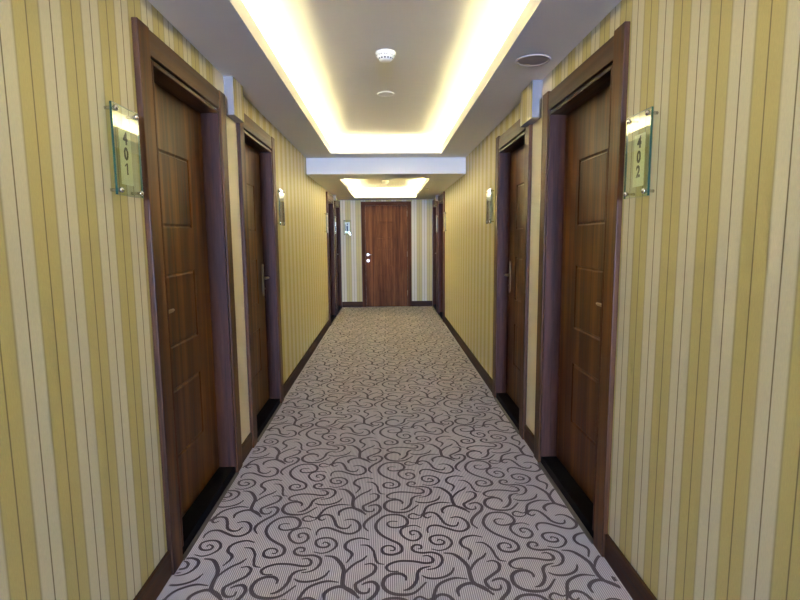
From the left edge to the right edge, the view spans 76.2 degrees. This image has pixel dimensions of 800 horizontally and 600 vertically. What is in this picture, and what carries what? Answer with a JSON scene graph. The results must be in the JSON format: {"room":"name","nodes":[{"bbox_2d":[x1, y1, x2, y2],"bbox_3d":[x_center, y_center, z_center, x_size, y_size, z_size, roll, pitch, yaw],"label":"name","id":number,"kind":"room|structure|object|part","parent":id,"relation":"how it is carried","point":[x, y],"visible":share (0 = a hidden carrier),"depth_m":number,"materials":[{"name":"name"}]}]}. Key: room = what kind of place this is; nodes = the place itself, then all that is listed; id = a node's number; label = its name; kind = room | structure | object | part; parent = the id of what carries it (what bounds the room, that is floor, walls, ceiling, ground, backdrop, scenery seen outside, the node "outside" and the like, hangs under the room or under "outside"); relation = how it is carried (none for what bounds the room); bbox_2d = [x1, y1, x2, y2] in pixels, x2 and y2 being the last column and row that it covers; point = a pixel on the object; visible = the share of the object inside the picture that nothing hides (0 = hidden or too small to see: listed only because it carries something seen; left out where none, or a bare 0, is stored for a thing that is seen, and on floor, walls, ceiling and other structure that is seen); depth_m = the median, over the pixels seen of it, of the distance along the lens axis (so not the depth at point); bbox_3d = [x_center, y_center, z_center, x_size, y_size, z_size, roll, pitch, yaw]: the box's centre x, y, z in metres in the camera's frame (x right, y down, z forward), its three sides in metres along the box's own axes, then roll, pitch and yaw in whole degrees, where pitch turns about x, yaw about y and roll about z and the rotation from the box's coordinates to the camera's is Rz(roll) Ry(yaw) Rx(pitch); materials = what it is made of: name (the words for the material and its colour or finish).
{"room":"hotel corridor","nodes":[
{"label":"hotel corridor","id":0,"kind":"room"},
{"bbox_2d":[0,0,338,599],"bbox_3d":[-1.139,-0.027,1.409,0.200,2.750,19.865,-1,7,-1],"label":"wall","id":1,"kind":"structure","parent":0,"point":[82,511],"depth_m":1.69,"materials":[{"name":"paper"}]},
{"bbox_2d":[104,101,143,197],"bbox_3d":[-1.035,-0.555,1.920,0.046,0.325,0.195,-1,7,-1],"label":"room sign","id":2,"kind":"object","parent":1,"relation":"attached to","point":[124,136],"visible":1,"depth_m":1.91,"materials":[{"name":"clear glass"}]},
{"bbox_2d":[131,17,242,574],"bbox_3d":[-1.122,-0.004,2.718,0.161,2.387,1.115,-1,7,-1],"label":"door","id":3,"kind":"structure","parent":1,"relation":"in","point":[183,137],"depth_m":2.76,"materials":[{"name":"brown wood"}]},
{"bbox_3d":[-1.046,0.056,2.218,0.025,2.387,0.105,-1,7,-1],"label":"casing","id":4,"kind":"part","parent":3,"relation":"part of","materials":[{"name":"brown wood"}]},
{"bbox_3d":[-1.071,-1.135,2.581,0.020,0.105,0.905,-1,7,-1],"label":"head casing","id":5,"kind":"part","parent":3,"relation":"part of","materials":[{"name":"brown wood"}]},
{"bbox_3d":[-1.042,1.177,2.864,0.022,0.006,0.903,-1,7,-1],"label":"carpet trim","id":6,"kind":"part","parent":3,"relation":"part of","materials":[{"name":"grey metal"}]},
{"bbox_3d":[-1.073,-0.066,3.220,0.025,2.387,0.105,-1,7,-1],"label":"casing","id":7,"kind":"part","parent":3,"relation":"part of","materials":[{"name":"brown wood"}]},
{"bbox_2d":[223,76,243,122],"bbox_3d":[-1.073,-1.293,3.302,0.058,0.234,0.225,-1,7,-1],"label":"box","id":8,"kind":"object","parent":1,"relation":"attached to","point":[233,90],"visible":0.93,"depth_m":3.21,"materials":[{"name":"grey paint"}]},
{"bbox_2d":[133,309,336,599],"bbox_3d":[-1.018,1.289,1.473,0.015,0.120,19.665,-1,7,-1],"label":"baseboard","id":9,"kind":"structure","parent":1,"relation":"attached to","point":[156,582],"depth_m":2.28,"materials":[{"name":"brown wood"}]},
{"bbox_2d":[236,113,283,447],"bbox_3d":[-1.160,-0.174,4.112,0.161,2.387,1.105,-1,7,-1],"label":"door","id":10,"kind":"structure","parent":1,"relation":"in","point":[256,162],"depth_m":4.34,"materials":[{"name":"brown wood"}]},
{"bbox_3d":[-1.084,-0.115,3.617,0.025,2.387,0.105,-1,7,-1],"label":"casing","id":11,"kind":"part","parent":10,"relation":"part of","materials":[{"name":"brown wood"}]},
{"bbox_3d":[-1.109,-1.306,3.975,0.020,0.105,0.895,-1,7,-1],"label":"head casing","id":12,"kind":"part","parent":10,"relation":"part of","materials":[{"name":"brown wood"}]},
{"bbox_3d":[-1.200,-0.175,4.480,0.009,0.284,0.040,-1,7,-1],"label":"handle plate","id":13,"kind":"part","parent":10,"relation":"part of","materials":[{"name":"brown metal"}]},
{"bbox_3d":[-1.080,1.006,4.258,0.022,0.006,0.893,-1,7,-1],"label":"carpet trim","id":14,"kind":"part","parent":10,"relation":"part of","materials":[{"name":"grey metal"}]},
{"bbox_3d":[-1.111,-0.236,4.610,0.025,2.387,0.105,-1,7,-1],"label":"casing","id":15,"kind":"part","parent":10,"relation":"part of","materials":[{"name":"brown wood"}]},
{"bbox_2d":[276,189,284,225],"bbox_3d":[-1.111,-0.859,4.753,0.046,0.325,0.195,-1,7,-1],"label":"room sign","id":16,"kind":"object","parent":1,"relation":"attached to","point":[281,192],"visible":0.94,"depth_m":4.73,"materials":[{"name":"clear glass"}]},
{"bbox_2d":[324,213,328,232],"bbox_3d":[-1.210,-1.269,8.399,0.046,0.325,0.195,-1,7,-1],"label":"room sign","id":17,"kind":"object","parent":1,"relation":"attached to","point":[326,214],"visible":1,"depth_m":8.34,"materials":[{"name":"clear glass"}]},
{"bbox_3d":[-1.201,-1.269,8.399,0.008,0.325,0.195,-1,7,-1],"label":"glass panel","id":18,"kind":"part","parent":17,"relation":"part of","materials":[{"name":"green"}]},
{"bbox_2d":[326,191,335,325],"bbox_3d":[-1.297,-0.745,9.196,0.161,2.287,1.060,-1,7,-1],"label":"door","id":19,"kind":"structure","parent":1,"relation":"in","point":[329,204],"depth_m":9.54,"materials":[{"name":"brown wood"}]},
{"bbox_3d":[-1.222,-0.688,8.724,0.025,2.287,0.105,-1,7,-1],"label":"casing","id":20,"kind":"part","parent":19,"relation":"part of","materials":[{"name":"brown wood"}]},
{"bbox_3d":[-1.247,-1.826,9.065,0.020,0.105,0.850,-1,7,-1],"label":"head casing","id":21,"kind":"part","parent":19,"relation":"part of","materials":[{"name":"brown wood"}]},
{"bbox_3d":[-1.248,-0.803,9.671,0.025,2.287,0.105,-1,7,-1],"label":"casing","id":22,"kind":"part","parent":19,"relation":"part of","materials":[{"name":"brown wood"}]},
{"bbox_2d":[334,200,341,314],"bbox_3d":[-1.334,-0.908,10.535,0.161,2.287,1.060,-1,7,-1],"label":"door","id":23,"kind":"structure","parent":1,"relation":"in","point":[336,203],"depth_m":10.87,"materials":[{"name":"brown wood"}]},
{"bbox_3d":[-1.259,-0.851,10.063,0.025,2.287,0.105,-1,7,-1],"label":"casing","id":24,"kind":"part","parent":23,"relation":"part of","materials":[{"name":"brown wood"}]},
{"bbox_3d":[-1.285,-0.967,11.011,0.025,2.287,0.105,-1,7,-1],"label":"casing","id":25,"kind":"part","parent":23,"relation":"part of","materials":[{"name":"brown wood"}]},
{"bbox_2d":[148,0,621,199],"bbox_3d":[-0.031,-1.183,1.198,2.600,0.442,20.265,-1,7,-1],"label":"ceiling","id":26,"kind":"structure","parent":0,"point":[312,69],"depth_m":3.41,"materials":[{"name":"white paint"}]},
{"bbox_2d":[375,49,395,62],"bbox_3d":[-0.094,-1.585,3.331,0.132,0.059,0.132,-1,7,-1],"label":"smoke detector","id":27,"kind":"object","parent":26,"relation":"attached to","point":[384,55],"visible":1,"depth_m":3.29,"materials":[{"name":"white plastic"}]},
{"bbox_2d":[377,91,393,96],"bbox_3d":[-0.120,-1.727,4.281,0.144,0.007,0.144,-1,7,-1],"label":"sprinkler cover","id":28,"kind":"object","parent":26,"relation":"attached to","point":[383,93],"visible":1,"depth_m":4.28,"materials":[{"name":"white plastic"}]},
{"bbox_3d":[-0.120,-1.726,4.281,0.118,0.001,0.118,-1,7,-1],"label":"plate","id":29,"kind":"part","parent":28,"relation":"part of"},
{"bbox_2d":[516,54,550,65],"bbox_3d":[0.767,-1.380,2.941,0.196,0.006,0.196,-1,7,-1],"label":"ceiling speaker","id":30,"kind":"object","parent":26,"relation":"attached to","point":[533,59],"visible":1,"depth_m":2.93,"materials":[{"name":"beige"}]},
{"bbox_2d":[339,200,431,306],"bbox_3d":[-0.290,-1.231,11.195,2.430,2.750,0.200,-1,7,-1],"label":"wall","id":31,"kind":"structure","parent":0,"point":[421,210],"depth_m":11.11,"materials":[{"name":"paper"}]},
{"bbox_2d":[343,220,350,234],"bbox_3d":[-1.134,-1.563,11.007,0.165,0.325,0.046,-1,7,-1],"label":"room sign","id":32,"kind":"object","parent":31,"relation":"attached to","point":[347,224],"visible":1,"depth_m":11.00,"materials":[{"name":"clear glass"}]},
{"bbox_2d":[361,201,411,306],"bbox_3d":[-0.293,-0.996,11.188,1.083,2.285,0.249,-1,7,-1],"label":"door","id":33,"kind":"structure","parent":31,"relation":"in","point":[385,227],"depth_m":11.12,"materials":[{"name":"brown wood"}]},
{"bbox_3d":[-0.790,-0.981,11.100,0.085,2.285,0.022,-1,7,-1],"label":"casing","id":34,"kind":"part","parent":33,"relation":"part of","materials":[{"name":"brown wood"}]},
{"bbox_3d":[-0.300,-2.078,10.980,0.913,0.085,0.020,-1,7,-1],"label":"head casing","id":35,"kind":"part","parent":33,"relation":"part of","materials":[{"name":"brown wood"}]},
{"bbox_3d":[0.208,-0.992,11.125,0.085,2.285,0.022,-1,7,-1],"label":"casing","id":36,"kind":"part","parent":33,"relation":"part of","materials":[{"name":"brown wood"}]},
{"bbox_2d":[342,301,431,306],"bbox_3d":[-0.276,0.087,11.248,2.000,0.120,0.015,-1,7,-1],"label":"baseboard","id":37,"kind":"structure","parent":31,"relation":"attached to","point":[414,303],"depth_m":11.23,"materials":[{"name":"brown wood"}]},
{"bbox_2d":[157,306,632,599],"bbox_3d":[-0.010,1.336,1.506,2.330,0.002,20.065,-1,7,-1],"label":"floor","id":38,"kind":"structure","parent":0,"point":[389,468],"depth_m":2.99,"materials":[{"name":"carpet"}]},
{"bbox_2d":[433,0,799,599],"bbox_3d":[1.091,-0.052,1.467,0.200,2.750,19.865,-1,7,-1],"label":"wall","id":39,"kind":"structure","parent":0,"point":[704,501],"depth_m":1.67,"materials":[{"name":"paper"}]},
{"bbox_2d":[432,200,437,311],"bbox_3d":[0.792,-0.946,10.659,0.161,2.297,0.940,-1,7,-1],"label":"door","id":40,"kind":"structure","parent":39,"relation":"in","point":[434,203],"depth_m":10.94,"materials":[{"name":"brown wood"}]},
{"bbox_3d":[0.719,-0.996,11.072,0.025,2.297,0.105,-1,7,-1],"label":"casing","id":41,"kind":"part","parent":40,"relation":"part of","materials":[{"name":"brown wood"}]},
{"bbox_3d":[0.742,-0.895,10.243,0.025,2.297,0.105,-1,7,-1],"label":"casing","id":42,"kind":"part","parent":40,"relation":"part of","materials":[{"name":"brown wood"}]},
{"bbox_2d":[438,191,444,321],"bbox_3d":[0.825,-0.801,9.473,0.161,2.297,1.030,-1,7,-1],"label":"door","id":43,"kind":"structure","parent":39,"relation":"in","point":[441,205],"depth_m":9.79,"materials":[{"name":"brown wood"}]},
{"bbox_3d":[0.750,-0.857,9.931,0.025,2.297,0.105,-1,7,-1],"label":"casing","id":44,"kind":"part","parent":43,"relation":"part of","materials":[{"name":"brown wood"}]},
{"bbox_3d":[0.775,-0.745,9.013,0.025,2.297,0.105,-1,7,-1],"label":"casing","id":45,"kind":"part","parent":43,"relation":"part of","materials":[{"name":"brown wood"}]},
{"bbox_2d":[443,212,446,230],"bbox_3d":[0.767,-1.328,8.667,0.046,0.325,0.195,-1,7,-1],"label":"room sign","id":46,"kind":"object","parent":39,"relation":"attached to","point":[444,213],"visible":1,"depth_m":8.59,"materials":[{"name":"clear glass"}]},
{"bbox_3d":[0.758,-1.328,8.667,0.008,0.325,0.195,-1,7,-1],"label":"glass panel","id":47,"kind":"part","parent":46,"relation":"part of","materials":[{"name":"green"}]},
{"bbox_2d":[486,188,493,223],"bbox_3d":[0.868,-0.902,4.927,0.046,0.325,0.195,-1,7,-1],"label":"room sign","id":48,"kind":"object","parent":39,"relation":"attached to","point":[489,192],"visible":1,"depth_m":4.89,"materials":[{"name":"clear glass"}]},
{"bbox_2d":[492,119,532,439],"bbox_3d":[0.967,-0.211,4.226,0.161,2.397,1.105,-1,7,-1],"label":"door","id":49,"kind":"structure","parent":39,"relation":"in","point":[513,162],"depth_m":4.47,"materials":[{"name":"brown wood"}]},
{"bbox_3d":[0.891,-0.271,4.720,0.025,2.397,0.105,-1,7,-1],"label":"casing","id":50,"kind":"part","parent":49,"relation":"part of","materials":[{"name":"brown wood"}]},
{"bbox_3d":[0.907,0.976,4.369,0.022,0.006,0.893,-1,7,-1],"label":"carpet trim","id":51,"kind":"part","parent":49,"relation":"part of","materials":[{"name":"grey metal"}]},
{"bbox_3d":[0.988,-0.208,4.596,0.009,0.284,0.040,-1,7,-1],"label":"handle plate","id":52,"kind":"part","parent":49,"relation":"part of","materials":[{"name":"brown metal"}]},
{"bbox_3d":[0.898,-1.336,4.087,0.020,0.105,0.895,-1,7,-1],"label":"head casing","id":53,"kind":"part","parent":49,"relation":"part of","materials":[{"name":"brown wood"}]},
{"bbox_3d":[0.918,-0.150,3.728,0.025,2.397,0.105,-1,7,-1],"label":"casing","id":54,"kind":"part","parent":49,"relation":"part of","materials":[{"name":"brown wood"}]},
{"bbox_2d":[520,80,542,126],"bbox_3d":[0.891,-1.331,3.477,0.065,0.234,0.295,-1,7,-1],"label":"box","id":55,"kind":"object","parent":39,"relation":"attached to","point":[531,96],"visible":0.93,"depth_m":3.37,"materials":[{"name":"grey paint"}]},
{"bbox_2d":[437,307,656,599],"bbox_3d":[0.997,1.266,1.525,0.015,0.120,19.665,-1,7,-1],"label":"baseboard","id":56,"kind":"structure","parent":39,"relation":"attached to","point":[636,587],"depth_m":2.30,"materials":[{"name":"brown wood"}]},
{"bbox_2d":[534,21,629,556],"bbox_3d":[1.005,-0.041,2.829,0.161,2.397,1.125,-1,7,-1],"label":"door","id":57,"kind":"structure","parent":39,"relation":"in","point":[583,149],"depth_m":2.88,"materials":[{"name":"brown wood"}]},
{"bbox_3d":[0.929,-0.102,3.333,0.025,2.397,0.105,-1,7,-1],"label":"casing","id":58,"kind":"part","parent":57,"relation":"part of","materials":[{"name":"brown wood"}]},
{"bbox_3d":[0.945,1.147,2.972,0.022,0.006,0.913,-1,7,-1],"label":"carpet trim","id":59,"kind":"part","parent":57,"relation":"part of","materials":[{"name":"grey metal"}]},
{"bbox_3d":[0.936,-1.165,2.689,0.020,0.105,0.915,-1,7,-1],"label":"head casing","id":60,"kind":"part","parent":57,"relation":"part of","materials":[{"name":"brown wood"}]},
{"bbox_3d":[0.957,0.022,2.321,0.025,2.397,0.105,-1,7,-1],"label":"casing","id":61,"kind":"part","parent":57,"relation":"part of","materials":[{"name":"brown wood"}]},
{"bbox_2d":[623,106,658,198],"bbox_3d":[0.947,-0.571,2.015,0.046,0.325,0.195,-1,7,-1],"label":"room sign","id":62,"kind":"object","parent":39,"relation":"attached to","point":[639,143],"visible":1,"depth_m":2.01,"materials":[{"name":"clear glass"}]}
]}

